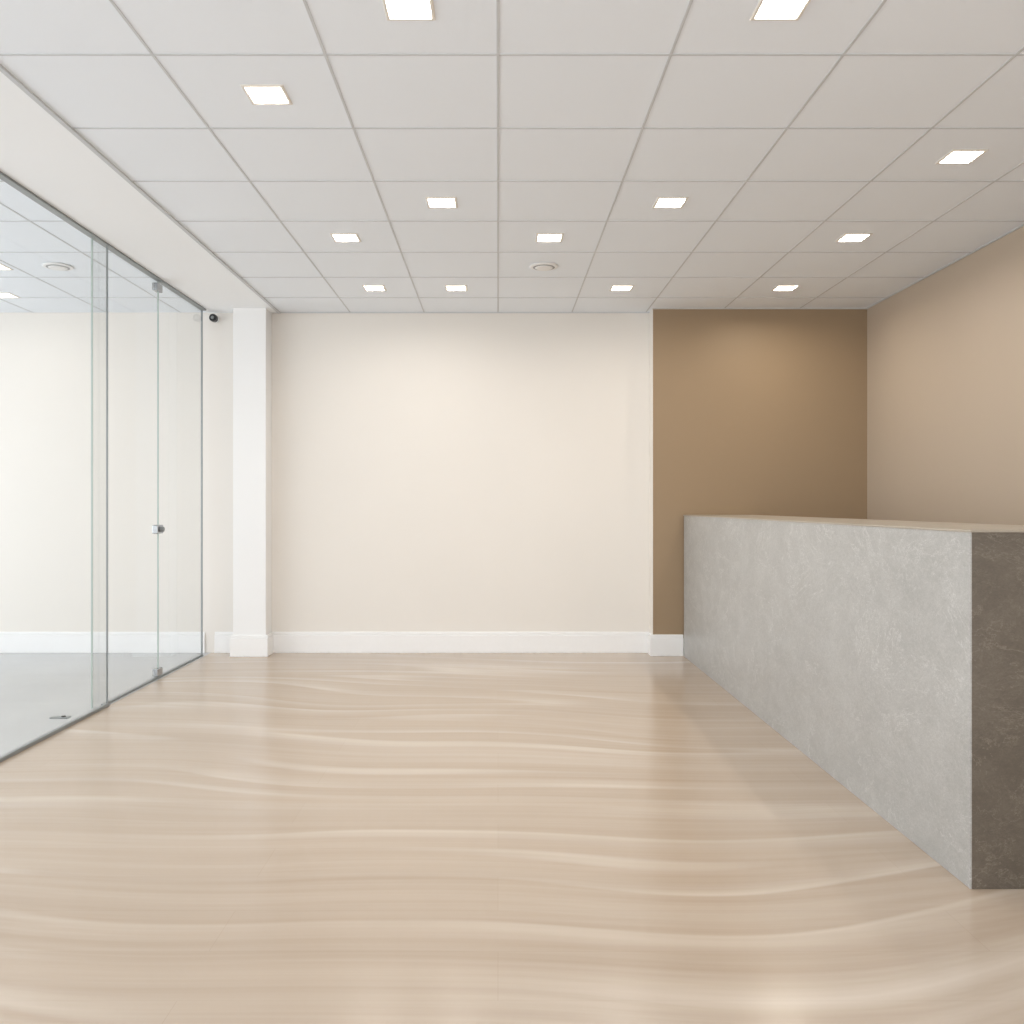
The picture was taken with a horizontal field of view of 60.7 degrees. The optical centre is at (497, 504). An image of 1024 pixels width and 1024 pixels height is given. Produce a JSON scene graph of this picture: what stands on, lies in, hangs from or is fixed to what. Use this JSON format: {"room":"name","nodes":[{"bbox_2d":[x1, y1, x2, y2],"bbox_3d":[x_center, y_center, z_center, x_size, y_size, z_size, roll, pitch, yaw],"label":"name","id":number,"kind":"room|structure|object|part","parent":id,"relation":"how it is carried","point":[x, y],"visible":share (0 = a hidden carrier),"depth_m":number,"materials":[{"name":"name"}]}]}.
{"room":"lobby","nodes":[
{"label":"lobby","id":0,"kind":"room"},
{"bbox_2d":[101,654,202,704],"bbox_3d":[-2.360,1.194,6.093,0.024,0.012,1.743,0,0,0],"label":"trim","id":1,"kind":"structure","parent":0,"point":[200,655],"depth_m":5.89,"materials":[{"name":"grey metal"}]},
{"bbox_2d":[91,239,92,708],"bbox_3d":[-2.360,-0.183,5.564,0.010,2.734,0.974,0,0,0],"label":"window","id":2,"kind":"structure","parent":1,"relation":"on","point":[91,239],"depth_m":5.08,"materials":[{"name":"clear glass"}]},
{"bbox_2d":[152,282,164,676],"bbox_3d":[-2.349,-0.183,6.481,0.062,2.734,0.941,0,0,0],"label":"door","id":3,"kind":"structure","parent":2,"relation":"attached to","point":[157,529],"depth_m":6.06,"materials":[{"name":"clear glass"}]},
{"bbox_2d":[233,308,271,634],"bbox_3d":[-1.970,-0.242,7.015,0.260,2.885,0.180,0,0,0],"label":"wall column","id":4,"kind":"structure","parent":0,"point":[252,327],"depth_m":6.92,"materials":[{"name":"white paint"}]},
{"bbox_2d":[230,632,272,656],"bbox_3d":[-1.970,1.115,6.995,0.300,0.170,0.179,0,0,0],"label":"baseboard","id":5,"kind":"structure","parent":4,"relation":"attached to","point":[240,645],"depth_m":6.91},
{"bbox_2d":[0,312,648,652],"bbox_3d":[-2.425,-0.242,7.155,7.350,2.885,0.100,0,0,0],"label":"wall","id":6,"kind":"structure","parent":0,"point":[432,472],"depth_m":7.11,"materials":[{"name":"beige paint"}]},
{"bbox_2d":[0,632,204,652],"bbox_3d":[-4.189,1.115,7.095,3.619,0.170,0.020,0,0,0],"label":"baseboard","id":7,"kind":"structure","parent":6,"relation":"attached to","point":[10,642],"depth_m":7.08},
{"bbox_2d":[0,171,205,310],"bbox_3d":[-2.345,-1.554,2.882,0.042,0.013,8.165,0,0,0],"label":"trim","id":8,"kind":"structure","parent":6,"relation":"attached to","point":[3,177],"depth_m":4.99,"materials":[{"name":"grey metal"}]},
{"bbox_2d":[201,310,202,653],"bbox_3d":[-2.359,-0.180,6.960,0.014,2.761,0.008,0,0,0],"label":"trim","id":9,"kind":"structure","parent":6,"relation":"attached to","point":[201,310],"depth_m":6.96,"materials":[{"name":"grey metal"}]},
{"bbox_2d":[209,314,218,322],"bbox_3d":[-2.290,-1.505,7.053,0.062,0.062,0.104,0,0,0],"label":"security camera","id":10,"kind":"object","parent":6,"relation":"attached to","point":[212,317],"visible":1,"depth_m":7.01,"materials":[{"name":"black plastic"}]},
{"bbox_2d":[214,632,232,652],"bbox_3d":[-2.211,1.115,7.095,0.179,0.170,0.020,0,0,0],"label":"baseboard","id":11,"kind":"structure","parent":6,"relation":"attached to","point":[221,639],"depth_m":7.08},
{"bbox_2d":[273,632,683,655],"bbox_3d":[-0.182,1.115,7.022,3.313,0.170,0.166,0,0,0],"label":"baseboard","id":12,"kind":"structure","parent":6,"relation":"attached to","point":[283,642],"depth_m":7.08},
{"bbox_2d":[0,653,1023,1023],"bbox_3d":[-1.530,1.250,3.002,9.140,0.100,8.405,0,0,0],"label":"floor","id":13,"kind":"structure","parent":0,"point":[277,838],"depth_m":2.95,"materials":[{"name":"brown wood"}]},
{"bbox_2d":[0,703,109,761],"bbox_3d":[-2.330,1.191,2.010,0.024,0.018,6.420,0,0,0],"label":"trim","id":14,"kind":"structure","parent":13,"relation":"on","point":[72,722],"depth_m":4.54,"materials":[{"name":"grey metal"}]},
{"bbox_2d":[106,245,107,702],"bbox_3d":[-2.330,-0.183,2.009,0.010,2.734,6.409,0,0,0],"label":"window","id":15,"kind":"structure","parent":14,"relation":"on","point":[106,245],"depth_m":5.21,"materials":[{"name":"clear glass"}]},
{"bbox_2d":[49,715,70,718],"bbox_3d":[-2.470,1.194,4.930,0.100,0.012,0.044,0,0,0],"label":"door stop","id":16,"kind":"object","parent":13,"relation":"on","point":[62,716],"visible":1,"depth_m":4.91,"materials":[{"name":"plastic"}]},
{"bbox_2d":[683,515,1023,888],"bbox_3d":[1.750,0.639,4.843,0.551,1.122,4.227,0,0,0],"label":"reception desk","id":17,"kind":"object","parent":13,"relation":"on","point":[889,654],"depth_m":3.30,"materials":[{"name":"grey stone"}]},
{"bbox_2d":[683,515,1023,532],"bbox_3d":[1.750,0.082,4.843,0.551,0.008,4.227,0,0,0],"label":"countertop","id":18,"kind":"structure","parent":17,"relation":"on","point":[920,525],"depth_m":3.69,"materials":[{"name":"stone"}]},
{"bbox_3d":[1.477,0.643,2.732,0.006,1.114,0.006,0,0,0],"label":"corner trim","id":19,"kind":"part","parent":17,"relation":"part of","materials":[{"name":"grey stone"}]},
{"bbox_3d":[1.750,0.643,2.740,0.541,1.114,0.020,0,0,0],"label":"panel","id":20,"kind":"part","parent":17,"relation":"part of","materials":[{"name":"brown stone"}]},
{"bbox_2d":[0,0,1023,313],"bbox_3d":[-1.530,-1.590,2.953,8.940,0.070,8.305,0,0,0],"label":"ceiling","id":21,"kind":"structure","parent":0,"point":[783,140],"depth_m":3.87,"materials":[{"name":"tile"}]},
{"bbox_2d":[0,263,12,269],"bbox_3d":[-3.300,-1.575,5.734,0.158,0.031,0.158,0,0,0],"label":"recessed light","id":22,"kind":"object","parent":21,"relation":"in","point":[2,267],"visible":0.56,"depth_m":5.80,"materials":[{"name":"white plastic"}]},
{"bbox_2d":[0,293,19,297],"bbox_3d":[-3.680,-1.575,6.516,0.158,0.031,0.158,0,0,0],"label":"recessed light","id":23,"kind":"object","parent":21,"relation":"in","point":[2,295],"visible":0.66,"depth_m":6.58,"materials":[{"name":"white plastic"}]},
{"bbox_2d":[42,262,73,270],"bbox_3d":[-2.880,-1.556,5.720,0.190,0.016,0.190,0,0,0],"label":"smoke detector","id":24,"kind":"object","parent":21,"relation":"attached to","point":[49,265],"visible":1,"depth_m":5.69,"materials":[{"name":"white plastic"}]},
{"bbox_2d":[240,84,292,104],"bbox_3d":[-0.880,-1.575,3.332,0.158,0.031,0.158,0,0,0],"label":"recessed light","id":25,"kind":"object","parent":21,"relation":"in","point":[258,94],"visible":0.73,"depth_m":3.35,"materials":[{"name":"white plastic"}]},
{"bbox_2d":[249,87,285,97],"bbox_3d":[-0.880,-1.585,3.332,0.122,0.012,0.122,0,0,0],"label":"diffuser","id":26,"kind":"object","parent":25,"relation":"attached to","point":[254,92],"depth_m":3.34,"materials":[{"name":"white plastic"}]},
{"bbox_2d":[330,233,360,241],"bbox_3d":[-0.890,-1.575,5.111,0.158,0.031,0.158,0,0,0],"label":"recessed light","id":27,"kind":"object","parent":21,"relation":"in","point":[337,237],"visible":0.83,"depth_m":5.14,"materials":[{"name":"white plastic"}]},
{"bbox_2d":[336,235,356,237],"bbox_3d":[-0.890,-1.585,5.111,0.122,0.012,0.122,0,0,0],"label":"diffuser","id":28,"kind":"object","parent":27,"relation":"attached to","point":[337,236],"depth_m":5.14,"materials":[{"name":"white plastic"}]},
{"bbox_2d":[362,285,386,290],"bbox_3d":[-0.890,-1.575,6.296,0.158,0.031,0.158,0,0,0],"label":"recessed light","id":29,"kind":"object","parent":21,"relation":"in","point":[366,287],"visible":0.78,"depth_m":6.34,"materials":[{"name":"white plastic"}]},
{"bbox_2d":[367,286,382,287],"bbox_3d":[-0.890,-1.585,6.296,0.122,0.012,0.122,0,0,0],"label":"diffuser","id":30,"kind":"object","parent":29,"relation":"attached to","point":[367,286],"depth_m":6.33,"materials":[{"name":"white plastic"}]},
{"bbox_2d":[382,0,435,20],"bbox_3d":[-0.280,-1.575,2.739,0.158,0.031,0.158,0,0,0],"label":"recessed light","id":31,"kind":"object","parent":21,"relation":"in","point":[395,10],"visible":1,"depth_m":2.79,"materials":[{"name":"white plastic"}]},
{"bbox_2d":[389,0,429,11],"bbox_3d":[-0.280,-1.585,2.739,0.122,0.012,0.122,0,0,0],"label":"diffuser","id":32,"kind":"object","parent":31,"relation":"attached to","point":[394,5],"depth_m":2.77,"materials":[{"name":"white plastic"}]},
{"bbox_2d":[425,197,457,207],"bbox_3d":[-0.290,-1.575,4.518,0.158,0.031,0.158,0,0,0],"label":"recessed light","id":33,"kind":"object","parent":21,"relation":"in","point":[432,202],"visible":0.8,"depth_m":4.55,"materials":[{"name":"white plastic"}]},
{"bbox_2d":[430,199,453,202],"bbox_3d":[-0.290,-1.585,4.518,0.122,0.012,0.122,0,0,0],"label":"diffuser","id":34,"kind":"object","parent":33,"relation":"attached to","point":[431,200],"depth_m":4.54,"materials":[{"name":"white plastic"}]},
{"bbox_2d":[445,285,467,290],"bbox_3d":[-0.300,-1.575,6.296,0.158,0.031,0.158,0,0,0],"label":"recessed light","id":35,"kind":"object","parent":21,"relation":"in","point":[448,287],"visible":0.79,"depth_m":6.34,"materials":[{"name":"white plastic"}]},
{"bbox_2d":[448,286,464,287],"bbox_3d":[-0.300,-1.585,6.296,0.122,0.012,0.122,0,0,0],"label":"diffuser","id":36,"kind":"object","parent":35,"relation":"attached to","point":[448,286],"depth_m":6.33,"materials":[{"name":"white plastic"}]},
{"bbox_2d":[529,262,557,270],"bbox_3d":[0.300,-1.556,5.720,0.190,0.016,0.190,0,0,0],"label":"smoke detector","id":37,"kind":"object","parent":21,"relation":"attached to","point":[540,266],"visible":1,"depth_m":5.69,"materials":[{"name":"white plastic"}]},
{"bbox_2d":[535,233,563,241],"bbox_3d":[0.300,-1.575,5.111,0.158,0.031,0.158,0,0,0],"label":"recessed light","id":38,"kind":"object","parent":21,"relation":"in","point":[540,237],"visible":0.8,"depth_m":5.15,"materials":[{"name":"white plastic"}]},
{"bbox_2d":[538,235,559,237],"bbox_3d":[0.300,-1.585,5.111,0.122,0.012,0.122,0,0,0],"label":"diffuser","id":39,"kind":"object","parent":38,"relation":"attached to","point":[539,236],"depth_m":5.14,"materials":[{"name":"white plastic"}]},
{"bbox_2d":[609,285,633,290],"bbox_3d":[0.890,-1.575,6.296,0.158,0.031,0.158,0,0,0],"label":"recessed light","id":40,"kind":"object","parent":21,"relation":"in","point":[613,287],"visible":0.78,"depth_m":6.34,"materials":[{"name":"white plastic"}]},
{"bbox_2d":[613,286,628,287],"bbox_3d":[0.890,-1.585,6.296,0.122,0.012,0.122,0,0,0],"label":"diffuser","id":41,"kind":"object","parent":40,"relation":"attached to","point":[613,286],"depth_m":6.33,"materials":[{"name":"white plastic"}]},
{"bbox_2d":[652,197,688,207],"bbox_3d":[0.890,-1.575,4.518,0.158,0.031,0.158,0,0,0],"label":"recessed light","id":42,"kind":"object","parent":21,"relation":"in","point":[661,202],"visible":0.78,"depth_m":4.55,"materials":[{"name":"white plastic"}]},
{"bbox_2d":[658,199,681,202],"bbox_3d":[0.890,-1.585,4.518,0.122,0.012,0.122,0,0,0],"label":"diffuser","id":43,"kind":"object","parent":42,"relation":"attached to","point":[659,200],"depth_m":4.54,"materials":[{"name":"white plastic"}]},
{"bbox_2d":[750,0,810,20],"bbox_3d":[0.890,-1.575,2.739,0.158,0.031,0.158,0,0,0],"label":"recessed light","id":44,"kind":"object","parent":21,"relation":"in","point":[765,10],"visible":1,"depth_m":2.79,"materials":[{"name":"white plastic"}]},
{"bbox_2d":[758,0,801,11],"bbox_3d":[0.890,-1.585,2.739,0.122,0.012,0.122,0,0,0],"label":"diffuser","id":45,"kind":"object","parent":44,"relation":"attached to","point":[767,5],"depth_m":2.76,"materials":[{"name":"white plastic"}]},
{"bbox_2d":[771,285,799,290],"bbox_3d":[2.070,-1.575,6.296,0.158,0.031,0.158,0,0,0],"label":"recessed light","id":46,"kind":"object","parent":21,"relation":"in","point":[778,287],"visible":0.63,"depth_m":6.34,"materials":[{"name":"white plastic"}]},
{"bbox_2d":[835,233,872,241],"bbox_3d":[2.080,-1.575,5.111,0.158,0.031,0.158,0,0,0],"label":"recessed light","id":47,"kind":"object","parent":21,"relation":"in","point":[847,237],"visible":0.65,"depth_m":5.14,"materials":[{"name":"white plastic"}]},
{"bbox_2d":[843,235,862,237],"bbox_3d":[2.080,-1.585,5.111,0.122,0.012,0.122,0,0,0],"label":"diffuser","id":48,"kind":"object","parent":47,"relation":"attached to","point":[844,236],"depth_m":5.14,"materials":[{"name":"white plastic"}]},
{"bbox_2d":[935,149,988,163],"bbox_3d":[2.080,-1.575,3.925,0.158,0.031,0.158,0,0,0],"label":"recessed light","id":49,"kind":"object","parent":21,"relation":"in","point":[955,156],"visible":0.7,"depth_m":3.95,"materials":[{"name":"white plastic"}]},
{"bbox_2d":[945,151,976,158],"bbox_3d":[2.080,-1.585,3.925,0.122,0.012,0.122,0,0,0],"label":"diffuser","id":50,"kind":"object","parent":49,"relation":"attached to","point":[952,154],"depth_m":3.94,"materials":[{"name":"white plastic"}]},
{"bbox_2d":[653,309,866,637],"bbox_3d":[2.087,-0.242,7.032,1.706,2.885,0.145,0,0,0],"label":"wall","id":51,"kind":"structure","parent":0,"point":[756,411],"depth_m":6.96,"materials":[{"name":"brown paint"}]},
{"bbox_2d":[649,309,652,633],"bbox_3d":[1.232,-0.182,7.032,0.004,2.765,0.146,0,0,0],"label":"trim","id":52,"kind":"structure","parent":51,"relation":"attached to","point":[651,311],"depth_m":7.00,"materials":[{"name":"beige paint"}]},
{"bbox_2d":[867,226,1023,524],"bbox_3d":[2.990,-0.242,3.002,0.100,2.885,8.405,0,0,0],"label":"wall","id":53,"kind":"structure","parent":0,"point":[945,352],"depth_m":5.67,"materials":[{"name":"beige paint"}]}
]}

